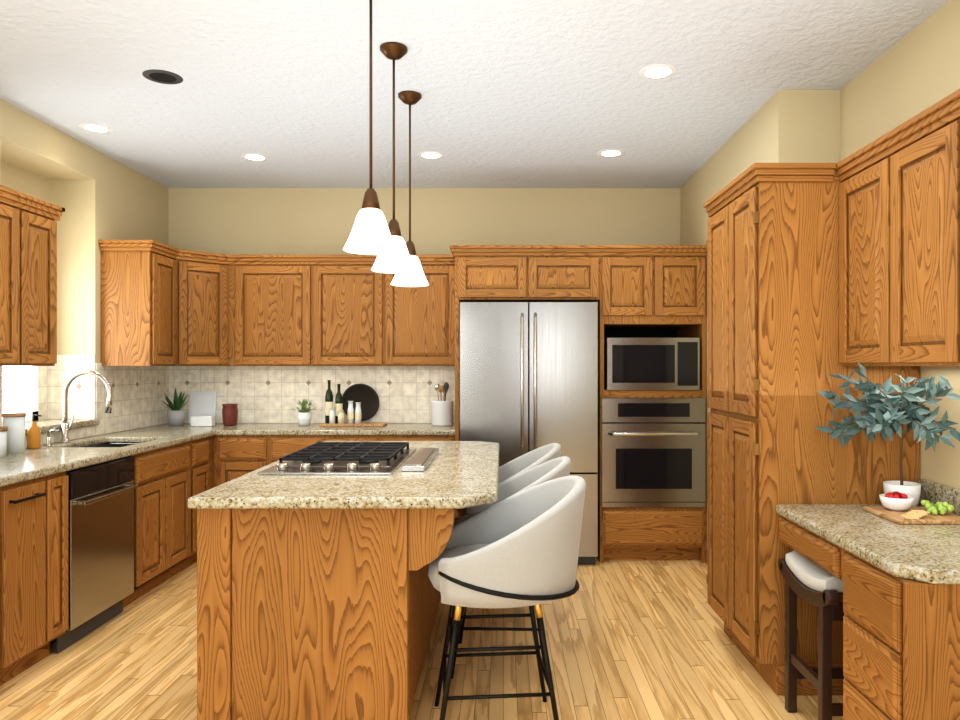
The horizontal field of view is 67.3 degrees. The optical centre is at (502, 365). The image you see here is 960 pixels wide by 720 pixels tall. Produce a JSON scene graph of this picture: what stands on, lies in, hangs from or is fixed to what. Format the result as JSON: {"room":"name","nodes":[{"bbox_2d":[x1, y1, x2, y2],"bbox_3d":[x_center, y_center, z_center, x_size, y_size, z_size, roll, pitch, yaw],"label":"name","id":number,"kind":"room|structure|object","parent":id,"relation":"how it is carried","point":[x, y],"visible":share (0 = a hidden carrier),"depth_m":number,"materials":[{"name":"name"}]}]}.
{"room":"kitchen","nodes":[
{"label":"kitchen","id":0,"kind":"room"},
{"bbox_2d":[0,99,168,447],"bbox_3d":[-2.882,-0.027,1.590,0.395,2.800,8.380,0,0,0],"label":"wall","id":1,"kind":"structure","parent":0,"point":[97,195],"depth_m":4.74,"materials":[{"name":"beige paint"}]},
{"bbox_2d":[0,193,35,365],"bbox_3d":[-2.510,-0.395,3.345,0.348,0.792,0.410,0,0,0],"label":"upper cabinet","id":2,"kind":"object","parent":1,"relation":"attached to","point":[17,215],"depth_m":3.46,"materials":[{"name":"brown wood"}]},
{"bbox_2d":[2,366,37,424],"bbox_3d":[-2.964,-0.171,4.211,0.030,1.033,0.718,0,0,0],"label":"window","id":3,"kind":"structure","parent":1,"relation":"in","point":[19,389],"depth_m":4.44,"materials":[{"name":"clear glass"}]},
{"bbox_2d":[36,205,61,365],"bbox_3d":[-2.510,-0.395,3.607,0.348,0.792,0.355,0,0,0],"label":"upper cabinet","id":4,"kind":"object","parent":1,"relation":"attached to","point":[46,224],"depth_m":3.68,"materials":[{"name":"brown wood"}]},
{"bbox_2d":[2,419,99,435],"bbox_3d":[-2.814,0.368,4.295,0.328,0.040,0.886,0,0,0],"label":"sill","id":5,"kind":"structure","parent":1,"relation":"attached to","point":[47,425],"depth_m":4.44,"materials":[{"name":"stone"}]},
{"bbox_2d":[0,355,171,447],"bbox_3d":[-2.680,0.193,4.139,0.008,0.529,3.279,0,0,0],"label":"backsplash","id":6,"kind":"structure","parent":1,"relation":"attached to","point":[138,391],"depth_m":4.80,"materials":[{"name":"tile"}]},
{"bbox_2d":[99,245,179,365],"bbox_3d":[-2.485,-0.395,5.008,0.397,0.792,0.417,0,0,0],"label":"upper cabinet","id":7,"kind":"object","parent":1,"relation":"attached to","point":[164,305],"depth_m":4.80,"materials":[{"name":"brown wood"}]},
{"bbox_2d":[180,253,227,365],"bbox_3d":[-2.380,-0.395,5.439,0.608,0.792,0.677,0,0,0],"label":"upper cabinet","id":8,"kind":"object","parent":1,"relation":"attached to","point":[203,276],"depth_m":5.30,"materials":[{"name":"brown wood"}]},
{"bbox_2d":[0,557,842,719],"bbox_3d":[-0.709,1.403,1.600,5.142,0.060,8.600,0,0,0],"label":"floor","id":9,"kind":"structure","parent":0,"point":[638,640],"depth_m":3.30,"materials":[{"name":"brown wood"}]},
{"bbox_2d":[0,486,7,685],"bbox_3d":[-2.372,0.936,2.730,0.623,0.874,0.460,0,0,0],"label":"base cabinet","id":10,"kind":"object","parent":9,"relation":"on","point":[3,490],"depth_m":2.98,"materials":[{"name":"brown wood"}]},
{"bbox_2d":[8,473,59,680],"bbox_3d":[-2.372,0.936,3.095,0.623,0.874,0.414,0,0,0],"label":"base cabinet","id":11,"kind":"object","parent":9,"relation":"on","point":[33,505],"depth_m":3.17,"materials":[{"name":"brown wood"}]},
{"bbox_2d":[0,423,223,486],"bbox_3d":[-2.360,0.478,4.120,0.630,0.040,3.299,0,0,0],"label":"countertop","id":12,"kind":"structure","parent":11,"relation":"on","point":[40,462],"depth_m":3.90,"materials":[{"name":"stone"}]},
{"bbox_2d":[0,426,7,456],"bbox_3d":[-2.560,0.383,3.620,0.118,0.148,0.118,0,0,0],"label":"jar","id":13,"kind":"object","parent":12,"relation":"on","point":[3,441],"visible":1,"depth_m":3.61,"materials":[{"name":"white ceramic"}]},
{"bbox_2d":[2,413,25,453],"bbox_3d":[-2.580,0.353,3.800,0.108,0.208,0.108,0,0,0],"label":"jar","id":14,"kind":"object","parent":12,"relation":"on","point":[14,423],"visible":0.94,"depth_m":3.76,"materials":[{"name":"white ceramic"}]},
{"bbox_2d":[27,414,40,448],"bbox_3d":[-2.596,0.362,3.990,0.072,0.189,0.062,0,0,0],"label":"soap bottle","id":15,"kind":"object","parent":12,"relation":"on","point":[33,436],"visible":1,"depth_m":3.97,"materials":[{"name":"orange plastic"}]},
{"bbox_2d":[45,370,112,445],"bbox_3d":[-2.488,0.241,4.234,0.314,0.432,0.265,0,0,0],"label":"faucet","id":16,"kind":"object","parent":12,"relation":"on","point":[66,427],"visible":1,"depth_m":4.29,"materials":[{"name":"silver metal"}]},
{"bbox_2d":[89,443,137,446],"bbox_3d":[-2.365,0.602,4.360,0.414,0.206,0.604,0,0,0],"label":"sink","id":17,"kind":"object","parent":12,"relation":"in","point":[113,445],"visible":0.02,"depth_m":4.65,"materials":[{"name":"silver metal"}]},
{"bbox_2d":[161,388,187,424],"bbox_3d":[-2.536,0.310,5.586,0.236,0.294,0.256,0,0,0],"label":"plant","id":18,"kind":"object","parent":12,"relation":"on","point":[176,414],"visible":1,"depth_m":5.55,"materials":[{"name":"green plant"}]},
{"bbox_2d":[188,391,216,422],"bbox_3d":[-2.395,0.330,5.744,0.210,0.253,0.051,0,0,0],"label":"sign","id":19,"kind":"object","parent":12,"relation":"on","point":[202,403],"visible":0.73,"depth_m":5.74,"materials":[{"name":"white paint"}]},
{"bbox_2d":[191,416,214,425],"bbox_3d":[-2.290,0.419,5.495,0.160,0.075,0.070,0,0,0],"label":"box","id":20,"kind":"object","parent":12,"relation":"on","point":[202,420],"visible":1,"depth_m":5.46,"materials":[{"name":"white paper"}]},
{"bbox_2d":[222,404,237,425],"bbox_3d":[-2.100,0.374,5.540,0.120,0.165,0.118,0,0,0],"label":"candle","id":21,"kind":"object","parent":12,"relation":"on","point":[229,414],"visible":1,"depth_m":5.50,"materials":[{"name":"red ceramic"}]},
{"bbox_2d":[156,423,211,426],"bbox_3d":[-2.375,0.478,5.459,0.360,0.040,0.621,0,0,0],"label":"countertop","id":22,"kind":"structure","parent":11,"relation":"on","point":[185,424],"depth_m":5.45,"materials":[{"name":"stone"}]},
{"bbox_2d":[60,472,67,634],"bbox_3d":[-2.372,0.936,3.340,0.623,0.874,0.171,0,0,0],"label":"base cabinet","id":23,"kind":"object","parent":9,"relation":"on","point":[63,478],"depth_m":3.38,"materials":[{"name":"brown wood"}]},
{"bbox_2d":[56,456,137,653],"bbox_3d":[-2.332,0.938,3.725,0.636,0.870,0.586,0,0,0],"label":"dishwasher","id":24,"kind":"object","parent":9,"relation":"on","point":[100,542],"visible":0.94,"depth_m":3.67,"materials":[{"name":"grey metal"}]},
{"bbox_2d":[98,437,207,574],"bbox_3d":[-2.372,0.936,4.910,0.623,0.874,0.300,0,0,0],"label":"base cabinet","id":25,"kind":"object","parent":9,"relation":"on","point":[169,481],"depth_m":4.43,"materials":[{"name":"brown wood"}]},
{"bbox_2d":[228,435,279,480],"bbox_3d":[-1.844,0.936,5.466,0.472,0.874,0.623,0,0,0],"label":"base cabinet","id":26,"kind":"object","parent":9,"relation":"on","point":[246,453],"depth_m":5.16,"materials":[{"name":"brown wood"}]},
{"bbox_2d":[220,423,454,434],"bbox_3d":[-1.191,0.478,5.455,1.707,0.040,0.629,0,0,0],"label":"countertop","id":27,"kind":"structure","parent":26,"relation":"on","point":[241,428],"depth_m":5.19,"materials":[{"name":"stone"}]},
{"bbox_2d":[293,399,315,425],"bbox_3d":[-1.541,0.351,5.538,0.217,0.212,0.180,0,0,0],"label":"herb pot","id":28,"kind":"object","parent":27,"relation":"on","point":[304,416],"visible":1,"depth_m":5.53,"materials":[{"name":"white ceramic"}]},
{"bbox_2d":[319,422,387,426],"bbox_3d":[-1.143,0.448,5.520,0.485,0.018,0.200,0,0,0],"label":"cutting board","id":29,"kind":"object","parent":27,"relation":"on","point":[368,424],"visible":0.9,"depth_m":5.42,"materials":[{"name":"brown wood"}]},
{"bbox_2d":[342,384,378,420],"bbox_3d":[-1.130,0.288,5.706,0.300,0.300,0.048,0,0,0],"label":"round tray","id":30,"kind":"object","parent":27,"relation":"on","point":[366,396],"visible":0.71,"depth_m":5.70,"materials":[{"name":"grey"}]},
{"bbox_2d":[431,382,453,425],"bbox_3d":[-0.470,0.290,5.560,0.180,0.334,0.180,0,0,0],"label":"utensil crock","id":31,"kind":"object","parent":27,"relation":"on","point":[441,412],"visible":1,"depth_m":5.50,"materials":[{"name":"white ceramic"}]},
{"bbox_2d":[280,435,335,457],"bbox_3d":[-1.487,0.936,5.466,0.539,0.874,0.623,0,0,0],"label":"base cabinet","id":32,"kind":"object","parent":9,"relation":"on","point":[289,444],"depth_m":5.16,"materials":[{"name":"brown wood"}]},
{"bbox_2d":[197,509,454,719],"bbox_3d":[-0.637,0.936,3.454,0.925,0.874,1.792,0,0,0],"label":"kitchen island","id":33,"kind":"object","parent":9,"relation":"on","point":[316,614],"visible":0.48,"depth_m":2.57,"materials":[{"name":"brown wood"}]},
{"bbox_2d":[187,441,499,508],"bbox_3d":[-0.560,0.478,3.455,1.080,0.040,1.910,0,0,0],"label":"island countertop","id":34,"kind":"structure","parent":33,"relation":"on","point":[458,474],"depth_m":2.71,"materials":[{"name":"stone"}]},
{"bbox_2d":[258,442,415,474],"bbox_3d":[-0.750,0.433,3.460,0.560,0.048,0.880,0,0,0],"label":"cooktop","id":35,"kind":"object","parent":34,"relation":"in","point":[353,458],"visible":1,"depth_m":3.28,"materials":[{"name":"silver metal"}]},
{"bbox_2d":[402,448,438,470],"bbox_3d":[-0.390,0.444,3.470,0.100,0.026,0.700,0,0,0],"label":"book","id":36,"kind":"object","parent":34,"relation":"on","point":[420,459],"visible":1,"depth_m":3.32,"materials":[{"name":"beige paper"}]},
{"bbox_2d":[336,435,391,440],"bbox_3d":[-1.081,0.936,5.466,0.532,0.874,0.623,0,0,0],"label":"base cabinet","id":37,"kind":"object","parent":9,"relation":"on","point":[338,437],"depth_m":5.17,"materials":[{"name":"brown wood"}]},
{"bbox_2d":[392,435,454,440],"bbox_3d":[-0.648,0.936,5.466,0.618,0.874,0.623,0,0,0],"label":"base cabinet","id":38,"kind":"object","parent":9,"relation":"on","point":[394,437],"depth_m":5.17,"materials":[{"name":"brown wood"}]},
{"bbox_2d":[428,475,585,719],"bbox_3d":[0.015,0.899,2.722,0.592,0.952,0.594,0,0,0],"label":"bar stool","id":39,"kind":"object","parent":9,"relation":"on","point":[520,549],"visible":1,"depth_m":2.53,"materials":[{"name":"beige fabric"}]},
{"bbox_2d":[457,443,560,630],"bbox_3d":[0.034,0.899,3.930,0.566,0.952,0.566,0,0,0],"label":"bar stool","id":40,"kind":"object","parent":9,"relation":"on","point":[525,462],"visible":0.02,"depth_m":4.12,"materials":[{"name":"beige fabric"}]},
{"bbox_2d":[451,456,570,678],"bbox_3d":[0.034,0.899,3.360,0.566,0.952,0.566,0,0,0],"label":"bar stool","id":41,"kind":"object","parent":9,"relation":"on","point":[555,468],"visible":0.19,"depth_m":3.49,"materials":[{"name":"beige fabric"}]},
{"bbox_2d":[460,302,597,564],"bbox_3d":[0.176,0.468,5.302,0.944,1.810,0.895,0,0,0],"label":"fridge","id":42,"kind":"object","parent":9,"relation":"on","point":[529,378],"visible":0.69,"depth_m":4.92,"materials":[{"name":"grey metal"}]},
{"bbox_2d":[597,485,705,562],"bbox_3d":[1.047,1.179,5.379,0.704,0.388,0.758,0,0,0],"label":"base cabinet","id":43,"kind":"object","parent":9,"relation":"on","point":[624,533],"depth_m":5.00,"materials":[{"name":"brown wood"}]},
{"bbox_2d":[602,398,705,506],"bbox_3d":[1.047,0.603,5.333,0.718,0.756,0.794,0,0,0],"label":"wall oven","id":44,"kind":"object","parent":43,"relation":"in","point":[653,452],"visible":1,"depth_m":5.00,"materials":[{"name":"grey metal"}]},
{"bbox_2d":[778,551,843,719],"bbox_3d":[1.279,1.055,2.715,0.310,0.635,0.462,0,0,0],"label":"stool","id":45,"kind":"object","parent":9,"relation":"on","point":[809,581],"visible":0.48,"depth_m":2.67,"materials":[{"name":"brown wood"}]},
{"bbox_2d":[703,163,919,694],"bbox_3d":[1.387,0.268,3.341,0.706,2.210,0.753,0,0,0],"label":"pantry","id":46,"kind":"object","parent":9,"relation":"on","point":[772,245],"visible":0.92,"depth_m":3.00,"materials":[{"name":"brown wood"}]},
{"bbox_2d":[779,515,959,719],"bbox_3d":[1.435,0.994,2.514,0.610,0.759,0.967,0,0,0],"label":"desk","id":47,"kind":"object","parent":9,"relation":"on","point":[901,648],"visible":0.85,"depth_m":2.10,"materials":[{"name":"brown wood"}]},
{"bbox_2d":[776,504,959,583],"bbox_3d":[1.435,0.593,2.502,0.609,0.040,0.985,0,0,0],"label":"countertop","id":48,"kind":"structure","parent":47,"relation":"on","point":[928,553],"depth_m":2.40,"materials":[{"name":"stone"}]},
{"bbox_2d":[815,361,959,505],"bbox_3d":[1.464,0.277,2.770,0.488,0.590,0.426,0,0,0],"label":"plant","id":49,"kind":"object","parent":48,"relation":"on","point":[885,413],"visible":0.96,"depth_m":2.75,"materials":[{"name":"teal plant"}]},
{"bbox_2d":[863,506,959,523],"bbox_3d":[1.565,0.565,2.730,0.270,0.015,0.260,0,0,0],"label":"board","id":50,"kind":"object","parent":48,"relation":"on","point":[928,518],"visible":0.56,"depth_m":2.67,"materials":[{"name":"brown wood"}]},
{"bbox_2d":[879,491,953,518],"bbox_3d":[1.575,0.521,2.735,0.220,0.071,0.229,0,0,0],"label":"snacks","id":51,"kind":"object","parent":50,"relation":"on","point":[895,501],"visible":0.98,"depth_m":2.73,"materials":[{"name":"green food"}]},
{"bbox_2d":[169,188,679,254],"bbox_3d":[-0.631,-0.027,5.830,4.308,2.800,0.100,0,0,0],"label":"wall","id":52,"kind":"structure","parent":0,"point":[274,221],"depth_m":5.78,"materials":[{"name":"beige paint"}]},
{"bbox_2d":[228,257,323,365],"bbox_3d":[-1.748,-0.395,5.580,0.749,0.792,0.397,0,0,0],"label":"upper cabinet","id":53,"kind":"object","parent":52,"relation":"attached to","point":[276,304],"depth_m":5.43,"materials":[{"name":"brown wood"}]},
{"bbox_2d":[172,366,454,422],"bbox_3d":[-1.495,0.218,5.774,2.310,0.477,0.008,0,0,0],"label":"backsplash","id":54,"kind":"structure","parent":52,"relation":"attached to","point":[275,394],"depth_m":5.77,"materials":[{"name":"tile"}]},
{"bbox_2d":[324,257,395,365],"bbox_3d":[-1.172,-0.395,5.604,0.681,0.792,0.348,0,0,0],"label":"upper cabinet","id":55,"kind":"object","parent":52,"relation":"attached to","point":[360,301],"depth_m":5.43,"materials":[{"name":"brown wood"}]},
{"bbox_2d":[396,257,454,365],"bbox_3d":[-0.653,-0.395,5.604,0.632,0.792,0.348,0,0,0],"label":"upper cabinet","id":56,"kind":"object","parent":52,"relation":"attached to","point":[425,315],"depth_m":5.43,"materials":[{"name":"brown wood"}]},
{"bbox_2d":[457,249,540,304],"bbox_3d":[-0.040,-0.627,5.389,0.550,0.330,0.778,0,0,0],"label":"upper cabinet","id":57,"kind":"object","parent":52,"relation":"attached to","point":[483,275],"depth_m":5.00,"materials":[{"name":"brown wood"}]},
{"bbox_2d":[537,249,600,301],"bbox_3d":[0.390,-0.627,5.389,0.570,0.330,0.778,0,0,0],"label":"upper cabinet","id":58,"kind":"object","parent":52,"relation":"attached to","point":[567,275],"depth_m":5.00,"materials":[{"name":"brown wood"}]},
{"bbox_2d":[597,249,664,332],"bbox_3d":[0.901,-0.542,5.379,0.422,0.500,0.758,0,0,0],"label":"upper cabinet","id":59,"kind":"object","parent":52,"relation":"attached to","point":[646,291],"depth_m":5.00,"materials":[{"name":"brown wood"}]},
{"bbox_2d":[604,338,699,389],"bbox_3d":[1.047,-0.015,5.332,0.644,0.364,0.656,0,0,0],"label":"microwave","id":60,"kind":"object","parent":59,"relation":"in","point":[651,363],"visible":0.94,"depth_m":5.00,"materials":[{"name":"grey metal"}]},
{"bbox_2d":[0,0,948,187],"bbox_3d":[-0.709,-1.457,1.600,5.142,0.060,8.600,0,0,0],"label":"ceiling","id":61,"kind":"structure","parent":0,"point":[538,93],"depth_m":3.60,"materials":[{"name":"white paint"}]},
{"bbox_2d":[78,123,112,132],"bbox_3d":[-2.440,-1.425,4.317,0.184,0.004,0.184,0,0,0],"label":"recessed light","id":62,"kind":"object","parent":61,"relation":"in","point":[94,127],"visible":1,"depth_m":4.30,"materials":[{"name":"white paint"}]},
{"bbox_2d":[142,69,182,83],"bbox_3d":[-1.679,-1.425,3.555,0.184,0.004,0.184,0,0,0],"label":"recessed light","id":63,"kind":"object","parent":61,"relation":"in","point":[161,76],"visible":1,"depth_m":3.54,"materials":[{"name":"grey metal"}]},
{"bbox_2d":[241,153,268,160],"bbox_3d":[-1.693,-1.425,4.916,0.184,0.004,0.184,0,0,0],"label":"recessed light","id":64,"kind":"object","parent":61,"relation":"in","point":[255,157],"visible":1,"depth_m":4.90,"materials":[{"name":"white paint"}]},
{"bbox_2d":[343,0,397,254],"bbox_3d":[-0.490,-0.927,2.670,0.202,1.000,0.202,0,0,0],"label":"pendant light","id":65,"kind":"object","parent":61,"relation":"hanging from","point":[370,234],"visible":1,"depth_m":2.64,"materials":[{"name":"white glass"}]},
{"bbox_2d":[371,42,415,273],"bbox_3d":[-0.490,-0.927,3.230,0.202,1.000,0.202,0,0,0],"label":"pendant light","id":66,"kind":"object","parent":61,"relation":"hanging from","point":[399,262],"visible":0.83,"depth_m":3.20,"materials":[{"name":"white glass"}]},
{"bbox_2d":[391,91,428,286],"bbox_3d":[-0.490,-0.927,3.790,0.202,1.000,0.202,0,0,0],"label":"pendant light","id":67,"kind":"object","parent":61,"relation":"hanging from","point":[417,278],"visible":0.79,"depth_m":3.76,"materials":[{"name":"white glass"}]},
{"bbox_2d":[417,151,444,158],"bbox_3d":[-0.487,-1.425,4.869,0.184,0.004,0.184,0,0,0],"label":"recessed light","id":68,"kind":"object","parent":61,"relation":"in","point":[430,154],"visible":1,"depth_m":4.85,"materials":[{"name":"white paint"}]},
{"bbox_2d":[597,149,624,156],"bbox_3d":[0.723,-1.425,4.823,0.184,0.004,0.184,0,0,0],"label":"recessed light","id":69,"kind":"object","parent":61,"relation":"in","point":[610,152],"visible":1,"depth_m":4.81,"materials":[{"name":"white paint"}]},
{"bbox_2d":[639,64,676,79],"bbox_3d":[0.752,-1.425,3.495,0.184,0.004,0.184,0,0,0],"label":"recessed light","id":70,"kind":"object","parent":61,"relation":"in","point":[656,71],"visible":1,"depth_m":3.48,"materials":[{"name":"white paint"}]},
{"bbox_2d":[680,0,959,549],"bbox_3d":[1.633,-0.027,1.590,0.419,2.800,8.380,0,0,0],"label":"wall","id":71,"kind":"structure","parent":0,"point":[914,72],"depth_m":3.53,"materials":[{"name":"beige paint"}]},
{"bbox_2d":[645,249,706,332],"bbox_3d":[1.193,-0.542,5.379,0.422,0.500,0.758,0,0,0],"label":"upper cabinet","id":72,"kind":"object","parent":71,"relation":"attached to","point":[685,269],"depth_m":5.00,"materials":[{"name":"brown wood"}]},
{"bbox_2d":[836,149,871,365],"bbox_3d":[1.566,-0.395,2.765,0.349,0.792,0.464,0,0,0],"label":"upper cabinet","id":73,"kind":"object","parent":71,"relation":"attached to","point":[855,189],"depth_m":2.85,"materials":[{"name":"brown wood"}]},
{"bbox_2d":[872,113,935,365],"bbox_3d":[1.566,-0.395,2.400,0.349,0.792,0.524,0,0,0],"label":"upper cabinet","id":74,"kind":"object","parent":71,"relation":"attached to","point":[904,167],"depth_m":2.49,"materials":[{"name":"brown wood"}]},
{"bbox_2d":[917,479,959,515],"bbox_3d":[1.730,0.520,2.502,0.021,0.104,0.985,0,0,0],"label":"backsplash","id":75,"kind":"structure","parent":71,"relation":"attached to","point":[933,492],"depth_m":2.84,"materials":[{"name":"stone"}]},
{"bbox_2d":[936,101,959,365],"bbox_3d":[1.566,-0.395,2.005,0.349,0.792,0.524,0,0,0],"label":"upper cabinet","id":76,"kind":"object","parent":71,"relation":"attached to","point":[948,119],"depth_m":2.25,"materials":[{"name":"brown wood"}]}
]}

